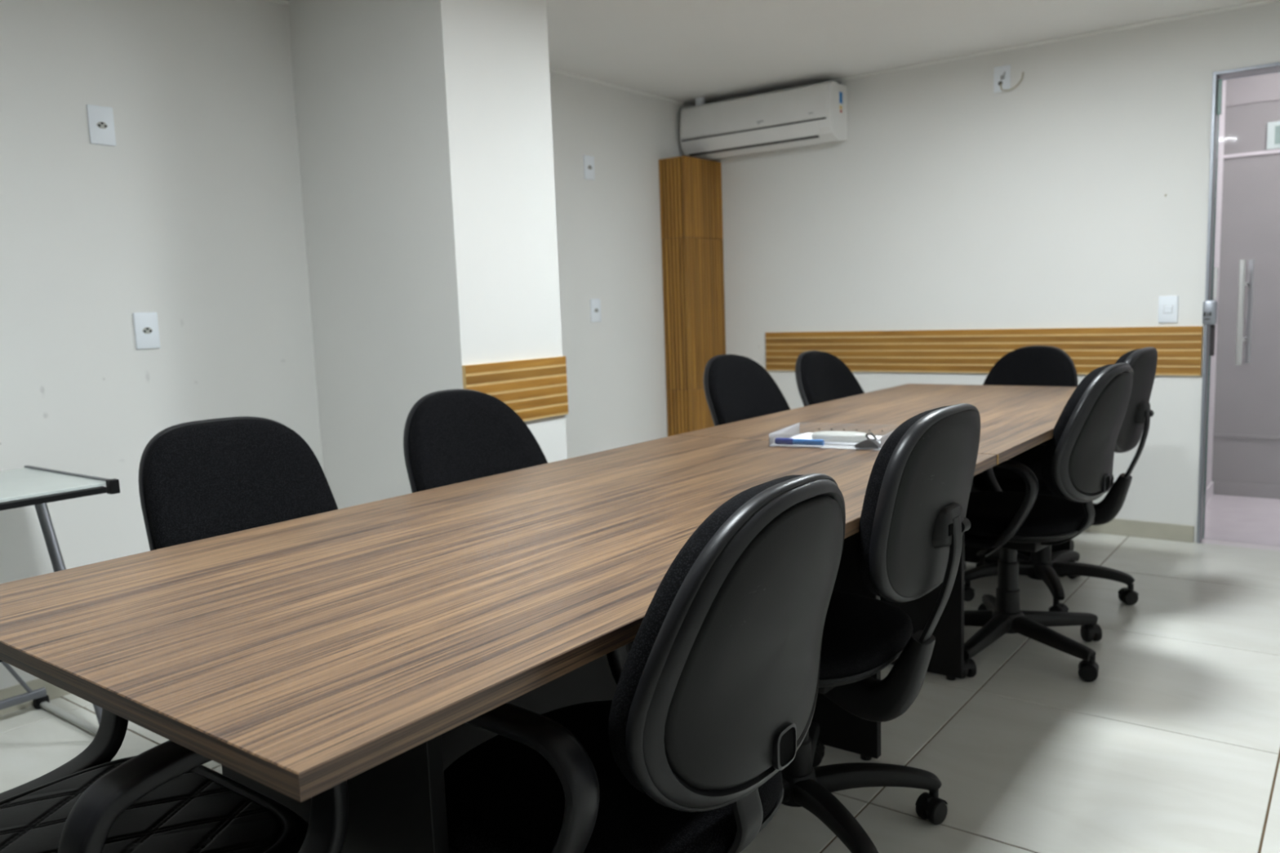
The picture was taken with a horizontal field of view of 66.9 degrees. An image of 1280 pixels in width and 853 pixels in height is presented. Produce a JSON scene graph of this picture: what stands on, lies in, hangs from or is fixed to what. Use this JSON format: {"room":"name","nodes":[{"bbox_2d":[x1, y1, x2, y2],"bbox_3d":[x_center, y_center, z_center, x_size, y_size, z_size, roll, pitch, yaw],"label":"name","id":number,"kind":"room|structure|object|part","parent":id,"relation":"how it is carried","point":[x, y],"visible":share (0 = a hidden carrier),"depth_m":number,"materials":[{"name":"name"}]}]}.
{"room":"conference room","nodes":[
{"label":"conference room","id":0,"kind":"room"},
{"bbox_2d":[0,0,688,689],"bbox_3d":[-1.507,-0.344,3.427,0.150,2.333,6.304,3,9,37],"label":"wall","id":1,"kind":"structure","parent":0,"point":[193,218],"depth_m":3.23,"materials":[{"name":"paint"}]},
{"bbox_2d":[0,678,71,715],"bbox_3d":[-2.202,0.879,2.462,0.012,0.075,3.351,3,9,37],"label":"baseboard","id":2,"kind":"structure","parent":1,"relation":"attached to","point":[53,691],"depth_m":2.92,"materials":[{"name":"tile"}]},
{"bbox_2d":[86,104,115,146],"bbox_3d":[-1.678,-0.938,3.022,0.011,0.118,0.077,3,9,37],"label":"wall outlet","id":3,"kind":"object","parent":1,"relation":"attached to","point":[100,118],"visible":1,"depth_m":3.02,"materials":[{"name":"white plastic"}]},
{"bbox_2d":[96,121,107,128],"bbox_3d":[-1.675,-0.938,3.019,0.001,0.020,0.034,3,9,37],"label":"socket","id":4,"kind":"object","parent":3,"relation":"attached to","point":[100,125],"depth_m":3.02,"materials":[{"name":"white plastic"}]},
{"bbox_2d":[133,311,159,349],"bbox_3d":[-1.608,-0.313,3.162,0.011,0.118,0.077,3,9,37],"label":"wall outlet","id":5,"kind":"object","parent":1,"relation":"attached to","point":[145,324],"visible":1,"depth_m":3.16,"materials":[{"name":"white plastic"}]},
{"bbox_2d":[142,327,152,333],"bbox_3d":[-1.605,-0.312,3.159,0.001,0.020,0.034,3,9,37],"label":"socket","id":6,"kind":"object","parent":5,"relation":"attached to","point":[144,330],"depth_m":3.16,"materials":[{"name":"white plastic"}]},
{"bbox_2d":[266,0,288,5],"bbox_3d":[-2.282,-1.332,2.189,0.012,0.014,3.351,3,9,37],"label":"trim","id":7,"kind":"structure","parent":1,"relation":"attached to","point":[280,2],"depth_m":3.48,"materials":[{"name":"white paint"}]},
{"bbox_2d":[583,155,595,180],"bbox_3d":[-0.255,-1.304,4.883,0.011,0.118,0.077,3,9,37],"label":"wall outlet","id":8,"kind":"object","parent":1,"relation":"attached to","point":[588,161],"visible":1,"depth_m":4.88,"materials":[{"name":"white plastic"}]},
{"bbox_2d":[590,298,601,322],"bbox_3d":[-0.226,-0.595,4.975,0.011,0.118,0.077,3,9,37],"label":"wall outlet","id":9,"kind":"object","parent":1,"relation":"attached to","point":[595,304],"visible":1,"depth_m":4.97,"materials":[{"name":"white plastic"}]},
{"bbox_2d":[549,67,694,106],"bbox_3d":[-0.330,-1.720,4.752,0.012,0.014,2.143,3,9,37],"label":"trim","id":10,"kind":"structure","parent":1,"relation":"attached to","point":[553,70],"depth_m":5.02,"materials":[{"name":"white paint"}]},
{"bbox_2d":[287,0,567,509],"bbox_3d":[-0.765,-0.423,3.608,0.810,2.274,0.498,3,9,37],"label":"wall pillar","id":11,"kind":"structure","parent":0,"point":[424,132],"depth_m":3.35,"materials":[{"name":"paint"}]},
{"bbox_2d":[462,355,568,421],"bbox_3d":[-0.425,-0.123,3.394,0.016,0.214,0.498,3,9,37],"label":"band","id":12,"kind":"object","parent":11,"relation":"attached to","point":[535,388],"visible":0.78,"depth_m":3.42,"materials":[{"name":"brown wood"}]},
{"bbox_2d":[0,493,1279,852],"bbox_3d":[1.155,0.843,2.317,5.842,0.060,7.470,3,9,37],"label":"floor","id":13,"kind":"structure","parent":0,"point":[1173,746],"depth_m":2.57,"materials":[{"name":"tile"}]},
{"bbox_2d":[0,465,119,734],"bbox_3d":[-1.910,0.556,2.265,0.626,0.742,1.136,3,9,37],"label":"glass desk","id":14,"kind":"object","parent":13,"relation":"on","point":[28,486],"visible":0.8,"depth_m":2.60,"materials":[{"name":"clear glass"}]},
{"bbox_3d":[-1.897,0.200,2.206,0.516,0.008,1.116,3,9,37],"label":"glass","id":15,"kind":"part","parent":14,"relation":"part of","materials":[{"name":"glass"}]},
{"bbox_3d":[-1.682,0.224,2.042,0.024,0.016,1.070,3,9,37],"label":"rail","id":16,"kind":"part","parent":14,"relation":"part of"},
{"bbox_3d":[-1.564,0.127,2.645,0.529,0.004,0.011,3,9,37],"label":"rail","id":17,"kind":"part","parent":14,"relation":"part of","materials":[{"name":"grey paint"}]},
{"bbox_3d":[-1.599,0.484,2.714,0.330,0.708,0.029,3,9,37],"label":"slanted leg","id":18,"kind":"part","parent":14,"relation":"part of","materials":[{"name":"grey paint"}]},
{"bbox_2d":[0,659,348,852],"bbox_3d":[-0.784,0.449,1.181,0.656,1.139,0.701,3,9,37],"label":"chair","id":19,"kind":"object","parent":13,"relation":"on","point":[162,798],"visible":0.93,"depth_m":1.28,"materials":[{"name":"black leather"}]},
{"bbox_3d":[-0.936,0.445,1.446,0.056,0.255,0.320,3,9,37],"label":"armrest","id":20,"kind":"part","parent":19,"relation":"part of","materials":[{"name":"black plastic"}]},
{"bbox_3d":[-0.738,0.583,1.245,0.520,0.084,0.520,3,9,37],"label":"seat","id":21,"kind":"part","parent":19,"relation":"part of","materials":[{"name":"black leather"}]},
{"bbox_3d":[-0.481,0.471,1.104,0.056,0.255,0.320,3,9,37],"label":"armrest","id":22,"kind":"part","parent":19,"relation":"part of","materials":[{"name":"black plastic"}]},
{"bbox_2d":[137,416,337,551],"bbox_3d":[-0.712,0.454,2.039,0.677,0.913,0.616,5,10,44],"label":"chair","id":23,"kind":"object","parent":13,"relation":"on","point":[198,480],"visible":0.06,"depth_m":2.12,"materials":[{"name":"black fabric"}]},
{"bbox_2d":[403,388,547,493],"bbox_3d":[-0.277,0.381,2.439,0.676,0.928,0.596,4,9,41],"label":"chair","id":24,"kind":"object","parent":13,"relation":"on","point":[451,437],"visible":0.17,"depth_m":2.54,"materials":[{"name":"black fabric"}]},
{"bbox_2d":[0,435,996,852],"bbox_3d":[-0.078,0.531,1.898,0.936,0.750,1.899,3,9,37],"label":"meeting table","id":25,"kind":"object","parent":13,"relation":"on","point":[304,657],"visible":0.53,"depth_m":1.31,"materials":[{"name":"brown wood"}]},
{"bbox_3d":[-0.453,0.613,1.406,0.506,0.712,0.025,3,9,37],"label":"panel leg","id":26,"kind":"part","parent":25,"relation":"part of","materials":[{"name":"black wood"}]},
{"bbox_3d":[-0.045,0.373,1.929,0.024,0.394,1.349,3,9,37],"label":"modesty panel","id":27,"kind":"part","parent":25,"relation":"part of","materials":[{"name":"black wood"}]},
{"bbox_3d":[0.374,0.449,2.492,0.506,0.712,0.025,3,9,37],"label":"panel leg","id":28,"kind":"part","parent":25,"relation":"part of","materials":[{"name":"black wood"}]},
{"bbox_2d":[444,473,845,852],"bbox_3d":[-0.019,0.503,1.402,0.620,0.921,0.618,3,9,38],"label":"chair","id":29,"kind":"object","parent":13,"relation":"on","point":[715,695],"visible":0.89,"depth_m":1.15,"materials":[{"name":"black plastic"}]},
{"bbox_3d":[-0.200,0.468,1.218,0.378,0.278,0.054,3,9,38],"label":"armrest","id":30,"kind":"part","parent":29,"relation":"part of","materials":[{"name":"black plastic"}]},
{"bbox_3d":[-0.045,0.514,1.412,0.460,0.046,0.470,3,9,38],"label":"seat","id":31,"kind":"part","parent":29,"relation":"part of","materials":[{"name":"black fabric"}]},
{"bbox_3d":[0.094,0.410,1.596,0.378,0.278,0.054,3,9,38],"label":"armrest","id":32,"kind":"part","parent":29,"relation":"part of","materials":[{"name":"black plastic"}]},
{"bbox_2d":[608,475,802,795],"bbox_3d":[0.137,0.258,1.231,0.141,0.397,0.422,3,9,38],"label":"cushion","id":33,"kind":"object","parent":29,"relation":"on","point":[707,700],"depth_m":1.10,"materials":[{"name":"black fabric"}]},
{"bbox_3d":[0.186,0.410,1.244,0.009,0.052,0.054,3,9,35],"label":"grip frame","id":34,"kind":"part","parent":29,"relation":"part of","materials":[{"name":"black plastic"}]},
{"bbox_2d":[658,155,725,436],"bbox_3d":[0.319,-0.534,5.568,0.173,1.932,0.378,3,9,37],"label":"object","id":35,"kind":"object","parent":13,"relation":"on","point":[691,199],"visible":0.71,"depth_m":5.43,"materials":[{"name":"brown wood"}]},
{"bbox_2d":[703,354,790,426],"bbox_3d":[0.559,0.201,3.628,0.620,0.934,0.652,-9,10,-44],"label":"chair","id":36,"kind":"object","parent":13,"relation":"on","point":[737,388],"visible":0.21,"depth_m":3.71,"materials":[{"name":"black fabric"}]},
{"bbox_2d":[676,383,1076,680],"bbox_3d":[1.038,0.310,3.362,0.937,0.750,1.801,3,9,37],"label":"meeting table","id":37,"kind":"object","parent":13,"relation":"on","point":[1015,420],"visible":0.34,"depth_m":3.05,"materials":[{"name":"brown wood"}]},
{"bbox_2d":[768,422,893,449],"bbox_3d":[0.535,0.024,2.624,0.300,0.032,0.250,2,8,28],"label":"acrylic tray","id":38,"kind":"object","parent":37,"relation":"on","point":[792,431],"visible":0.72,"depth_m":2.59,"materials":[{"name":"white"}]},
{"bbox_2d":[774,437,824,445],"bbox_3d":[0.421,0.041,2.564,0.132,0.017,0.018,2,8,28],"label":"marker pen","id":39,"kind":"object","parent":38,"relation":"in","point":[779,441],"visible":1,"depth_m":2.56,"materials":[{"name":"blue plastic"}]},
{"bbox_2d":[790,432,882,444],"bbox_3d":[0.530,0.034,2.642,0.230,0.004,0.156,3,9,34],"label":"paper stack","id":40,"kind":"object","parent":38,"relation":"in","point":[808,435],"visible":0.21,"depth_m":2.65,"materials":[{"name":"white paper"}]},
{"bbox_2d":[811,431,866,442],"bbox_3d":[0.532,0.026,2.586,0.150,0.024,0.058,1,8,24],"label":"glasses case","id":41,"kind":"object","parent":40,"relation":"on","point":[827,436],"visible":0.84,"depth_m":2.56,"materials":[{"name":"white plastic"}]},
{"bbox_2d":[854,431,880,448],"bbox_3d":[0.586,0.034,2.490,0.060,0.038,0.032,2,8,28],"label":"binder clip","id":42,"kind":"object","parent":38,"relation":"on","point":[868,442],"visible":1,"depth_m":2.48,"materials":[{"name":"metal"}]},
{"bbox_3d":[0.593,0.025,2.484,0.030,0.021,0.013,2,8,28],"label":"lever","id":43,"kind":"part","parent":42,"relation":"part of","materials":[{"name":"silver metal"}]},
{"bbox_3d":[0.738,0.376,2.970,0.506,0.712,0.025,3,9,37],"label":"panel leg","id":44,"kind":"part","parent":37,"relation":"part of","materials":[{"name":"black wood"}]},
{"bbox_3d":[1.112,0.143,3.450,0.024,0.394,1.239,3,9,37],"label":"modesty panel","id":45,"kind":"part","parent":37,"relation":"part of","materials":[{"name":"black wood"}]},
{"bbox_3d":[1.499,0.225,3.969,0.506,0.712,0.025,3,9,37],"label":"panel leg","id":46,"kind":"part","parent":37,"relation":"part of","materials":[{"name":"black wood"}]},
{"bbox_2d":[795,350,965,569],"bbox_3d":[1.012,0.139,4.075,0.675,0.914,0.599,4,9,41],"label":"chair","id":47,"kind":"object","parent":13,"relation":"on","point":[820,376],"visible":0.16,"depth_m":4.13,"materials":[{"name":"black fabric"}]},
{"bbox_2d":[800,351,864,405],"bbox_3d":[0.820,-0.117,4.174,0.184,0.410,0.445,4,9,41],"label":"cushion","id":48,"kind":"object","parent":47,"relation":"on","point":[824,377],"depth_m":4.14,"materials":[{"name":"black fabric"}]},
{"bbox_2d":[781,403,980,852],"bbox_3d":[0.329,0.408,2.035,0.689,0.930,0.622,4,9,38],"label":"chair","id":49,"kind":"object","parent":13,"relation":"on","point":[913,521],"visible":0.7,"depth_m":1.83,"materials":[{"name":"black plastic"}]},
{"bbox_3d":[0.198,0.785,1.991,0.290,0.065,0.057,-7,9,-36],"label":"leg","id":50,"kind":"part","parent":49,"relation":"part of","materials":[{"name":"black plastic"}]},
{"bbox_3d":[0.385,0.746,2.255,0.057,0.065,0.290,0,7,17],"label":"leg","id":51,"kind":"part","parent":49,"relation":"part of","materials":[{"name":"black plastic"}]},
{"bbox_3d":[0.390,0.785,1.932,0.057,0.065,0.290,-4,7,-19],"label":"leg","id":52,"kind":"part","parent":49,"relation":"part of","materials":[{"name":"black plastic"}]},
{"bbox_3d":[0.322,0.421,2.050,0.460,0.046,0.470,4,9,38],"label":"seat","id":53,"kind":"part","parent":49,"relation":"part of","materials":[{"name":"black fabric"}]},
{"bbox_3d":[0.505,0.761,2.095,0.290,0.065,0.057,-2,7,-1],"label":"leg","id":54,"kind":"part","parent":49,"relation":"part of","materials":[{"name":"black plastic"}]},
{"bbox_2d":[855,405,950,596],"bbox_3d":[0.536,0.139,1.836,0.104,0.353,0.406,4,9,38],"label":"cushion","id":55,"kind":"object","parent":49,"relation":"on","point":[903,542],"depth_m":1.70,"materials":[{"name":"black fabric"}]},
{"bbox_3d":[0.611,0.188,1.842,0.028,0.027,0.030,4,9,38],"label":"adjust knob","id":56,"kind":"part","parent":49,"relation":"part of","materials":[{"name":"black plastic"}]},
{"bbox_2d":[982,345,1078,551],"bbox_3d":[1.557,0.109,4.246,0.669,0.893,0.615,-7,9,-35],"label":"chair","id":57,"kind":"object","parent":13,"relation":"on","point":[1033,365],"visible":0.12,"depth_m":4.32,"materials":[{"name":"black fabric"}]},
{"bbox_2d":[982,346,1075,386],"bbox_3d":[1.744,-0.142,4.344,0.158,0.426,0.463,-7,9,-35],"label":"cushion","id":58,"kind":"object","parent":57,"relation":"on","point":[1027,366],"depth_m":4.32,"materials":[{"name":"black fabric"}]},
{"bbox_2d":[961,363,1133,681],"bbox_3d":[1.146,0.262,3.018,0.652,0.921,0.602,5,10,43],"label":"chair","id":59,"kind":"object","parent":13,"relation":"on","point":[1077,464],"visible":0.85,"depth_m":2.84,"materials":[{"name":"black fabric"}]},
{"bbox_3d":[1.021,0.620,3.165,0.281,0.066,0.057,1,8,26],"label":"leg","id":60,"kind":"part","parent":59,"relation":"part of","materials":[{"name":"black plastic"}]},
{"bbox_3d":[1.055,0.643,2.971,0.057,0.066,0.281,5,10,44],"label":"leg","id":61,"kind":"part","parent":59,"relation":"part of","materials":[{"name":"black plastic"}]},
{"bbox_3d":[1.195,0.602,3.256,0.057,0.066,0.281,-1,7,8],"label":"leg","id":62,"kind":"part","parent":59,"relation":"part of","materials":[{"name":"black plastic"}]},
{"bbox_3d":[1.078,0.366,2.931,0.018,0.019,0.201,4,9,40],"label":"height lever","id":63,"kind":"part","parent":59,"relation":"part of","materials":[{"name":"black plastic"}]},
{"bbox_3d":[0.985,0.221,2.870,0.378,0.278,0.054,5,10,43],"label":"armrest","id":64,"kind":"part","parent":59,"relation":"part of","materials":[{"name":"black plastic"}]},
{"bbox_3d":[1.317,0.166,3.216,0.378,0.278,0.054,5,10,43],"label":"armrest","id":65,"kind":"part","parent":59,"relation":"part of","materials":[{"name":"black plastic"}]},
{"bbox_3d":[1.159,0.268,3.047,0.460,0.046,0.470,5,10,43],"label":"seat","id":66,"kind":"part","parent":59,"relation":"part of","materials":[{"name":"black fabric"}]},
{"bbox_3d":[1.250,0.639,2.943,0.057,0.066,0.281,-6,8,-28],"label":"leg","id":67,"kind":"part","parent":59,"relation":"part of","materials":[{"name":"black plastic"}]},
{"bbox_3d":[1.337,0.614,3.119,0.281,0.066,0.057,-3,7,-10],"label":"leg","id":68,"kind":"part","parent":59,"relation":"part of","materials":[{"name":"black plastic"}]},
{"bbox_2d":[1040,364,1114,499],"bbox_3d":[1.325,0.015,2.848,0.141,0.397,0.422,5,10,43],"label":"cushion","id":69,"kind":"object","parent":59,"relation":"on","point":[1077,461],"depth_m":2.73,"materials":[{"name":"black plastic"}]},
{"bbox_3d":[1.373,0.167,2.857,0.009,0.052,0.054,4,9,41],"label":"grip frame","id":70,"kind":"part","parent":59,"relation":"part of","materials":[{"name":"black plastic"}]},
{"bbox_2d":[964,346,1157,612],"bbox_3d":[1.528,0.172,3.596,0.660,0.930,0.605,4,9,41],"label":"chair","id":71,"kind":"object","parent":13,"relation":"on","point":[1044,565],"visible":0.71,"depth_m":3.45,"materials":[{"name":"black plastic"}]},
{"bbox_3d":[1.337,0.542,3.625,0.290,0.065,0.057,-3,7,-7],"label":"leg","id":72,"kind":"part","parent":71,"relation":"part of","materials":[{"name":"black plastic"}]},
{"bbox_3d":[1.434,0.516,3.799,0.057,0.065,0.290,-5,8,-25],"label":"leg","id":73,"kind":"part","parent":71,"relation":"part of","materials":[{"name":"black plastic"}]},
{"bbox_3d":[1.494,0.187,3.602,0.460,0.046,0.470,4,9,41],"label":"seat","id":74,"kind":"part","parent":71,"relation":"part of","materials":[{"name":"black fabric"}]},
{"bbox_3d":[1.474,0.555,3.479,0.057,0.065,0.290,-1,7,11],"label":"leg","id":75,"kind":"part","parent":71,"relation":"part of","materials":[{"name":"black plastic"}]},
{"bbox_3d":[1.631,0.514,3.760,0.290,0.065,0.057,-9,10,-42],"label":"leg","id":76,"kind":"part","parent":71,"relation":"part of","materials":[{"name":"black plastic"}]},
{"bbox_3d":[1.655,0.538,3.562,0.290,0.065,0.057,2,8,29],"label":"leg","id":77,"kind":"part","parent":71,"relation":"part of","materials":[{"name":"black plastic"}]},
{"bbox_2d":[1115,348,1140,364],"bbox_3d":[1.699,-0.094,3.378,0.104,0.353,0.406,4,9,41],"label":"cushion","id":78,"kind":"object","parent":71,"relation":"on","point":[1133,357],"depth_m":3.23,"materials":[{"name":"black fabric"}]},
{"bbox_3d":[1.774,-0.045,3.380,0.028,0.027,0.030,4,9,41],"label":"adjust knob","id":79,"kind":"part","parent":71,"relation":"part of","materials":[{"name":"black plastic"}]},
{"bbox_2d":[284,0,1262,105],"bbox_3d":[0.262,-1.447,1.913,4.692,0.100,6.304,3,9,37],"label":"ceiling","id":80,"kind":"structure","parent":0,"point":[682,51],"depth_m":4.18,"materials":[{"name":"paint"}]},
{"bbox_2d":[710,1,1279,542],"bbox_3d":[2.156,-0.608,4.493,4.392,2.333,0.150,3,9,37],"label":"wall","id":81,"kind":"structure","parent":0,"point":[948,202],"depth_m":4.61,"materials":[{"name":"paint"}]},
{"bbox_2d":[680,80,847,159],"bbox_3d":[0.650,-1.658,5.253,0.920,0.328,0.211,3,9,37],"label":"air conditioner","id":82,"kind":"object","parent":81,"relation":"attached to","point":[812,114],"visible":0.98,"depth_m":5.14,"materials":[{"name":"white plastic"}]},
{"bbox_3d":[0.596,-1.682,5.186,0.903,0.180,0.045,3,9,37],"label":"panel","id":83,"kind":"part","parent":82,"relation":"part of","materials":[{"name":"white plastic"}]},
{"bbox_2d":[765,325,1202,375],"bbox_3d":[1.580,-0.377,4.862,2.158,0.214,0.016,3,9,37],"label":"band","id":84,"kind":"object","parent":81,"relation":"attached to","point":[1179,348],"visible":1,"depth_m":4.80,"materials":[{"name":"brown wood"}]},
{"bbox_2d":[694,0,1279,106],"bbox_3d":[2.066,-1.749,4.287,4.392,0.014,0.012,3,9,37],"label":"trim","id":85,"kind":"structure","parent":81,"relation":"attached to","point":[1264,2],"depth_m":4.41,"materials":[{"name":"white paint"}]},
{"bbox_2d":[993,64,1023,93],"bbox_3d":[1.726,-1.635,4.547,0.140,0.123,0.037,3,9,37],"label":"wall outlet","id":86,"kind":"object","parent":81,"relation":"attached to","point":[1002,74],"visible":1,"depth_m":4.57,"materials":[{"name":"white plastic"}]},
{"bbox_3d":[1.709,-1.640,4.577,0.077,0.118,0.009,3,9,37],"label":"plate","id":87,"kind":"part","parent":86,"relation":"part of","materials":[{"name":"white plastic"}]},
{"bbox_2d":[1084,518,1194,542],"bbox_3d":[1.435,0.421,5.096,2.586,0.075,0.012,3,9,37],"label":"baseboard","id":88,"kind":"structure","parent":81,"relation":"attached to","point":[1168,531],"depth_m":4.43,"materials":[{"name":"tile"}]},
{"bbox_2d":[1158,295,1178,323],"bbox_3d":[2.328,-0.516,4.273,0.077,0.118,0.013,3,9,37],"label":"light switch","id":89,"kind":"object","parent":81,"relation":"attached to","point":[1167,305],"visible":1,"depth_m":4.27,"materials":[{"name":"white plastic"}]},
{"bbox_2d":[1196,62,1279,546],"bbox_3d":[2.859,-0.471,3.964,0.958,2.020,0.174,3,9,37],"label":"door","id":90,"kind":"structure","parent":81,"relation":"in","point":[1210,306],"depth_m":4.17,"materials":[{"name":"metal"}]},
{"bbox_2d":[1203,311,1211,319],"bbox_3d":[2.445,-0.477,4.179,0.029,0.034,0.002,3,9,37],"label":"door lock","id":91,"kind":"object","parent":90,"relation":"attached to","point":[1206,315],"depth_m":4.18,"materials":[{"name":"silver metal"}]},
{"bbox_3d":[2.484,-0.374,4.210,0.018,0.134,0.017,3,9,37],"label":"lock key plate","id":92,"kind":"part","parent":90,"relation":"part of","materials":[{"name":"silver metal"}]},
{"bbox_3d":[2.581,-0.488,4.137,0.122,0.441,0.029,-9,10,-43],"label":"pull handle","id":93,"kind":"part","parent":90,"relation":"part of","materials":[{"name":"metal"}]},
{"bbox_2d":[1206,80,1226,486],"bbox_3d":[2.751,-0.858,4.772,0.060,2.602,1.066,3,9,37],"label":"wall","id":94,"kind":"structure","parent":0,"point":[1222,117],"depth_m":5.12,"materials":[{"name":"paint"}]},
{"bbox_2d":[1205,481,1213,503],"bbox_3d":[2.822,0.399,4.901,0.012,0.072,1.054,3,9,37],"label":"baseboard","id":95,"kind":"structure","parent":94,"relation":"attached to","point":[1210,488],"depth_m":5.19,"materials":[{"name":"paint"}]},
{"bbox_2d":[1211,99,1279,493],"bbox_3d":[4.020,-0.875,4.541,4.100,2.602,0.100,3,9,37],"label":"wall","id":96,"kind":"structure","parent":0,"point":[1247,395],"depth_m":5.12,"materials":[{"name":"paint"}]},
{"bbox_2d":[1213,433,1279,439],"bbox_3d":[4.353,0.115,4.369,3.070,0.016,0.008,3,9,37],"label":"trim","id":97,"kind":"structure","parent":96,"relation":"attached to","point":[1214,434],"depth_m":5.19,"materials":[{"name":"paint"}]},
{"bbox_2d":[1213,480,1279,499],"bbox_3d":[4.367,0.405,4.399,3.058,0.072,0.012,3,9,37],"label":"baseboard","id":98,"kind":"structure","parent":96,"relation":"attached to","point":[1237,489],"depth_m":5.22,"materials":[{"name":"paint"}]},
{"bbox_2d":[1223,149,1279,158],"bbox_3d":[4.300,-1.351,4.187,3.070,0.017,0.010,3,9,37],"label":"trim","id":99,"kind":"structure","parent":96,"relation":"attached to","point":[1276,151],"depth_m":5.03,"materials":[{"name":"paint"}]},
{"bbox_2d":[1225,72,1279,106],"bbox_3d":[4.282,-1.872,4.124,3.070,0.538,0.006,3,9,37],"label":"ceiling","id":100,"kind":"structure","parent":96,"relation":"attached to","point":[1265,87],"depth_m":5.00,"materials":[{"name":"paint"}]},
{"bbox_2d":[1266,120,1279,149],"bbox_3d":[3.267,-1.490,4.952,0.110,0.136,0.010,3,9,37],"label":"door sign","id":101,"kind":"object","parent":96,"relation":"attached to","point":[1273,128],"visible":1,"depth_m":4.96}
]}

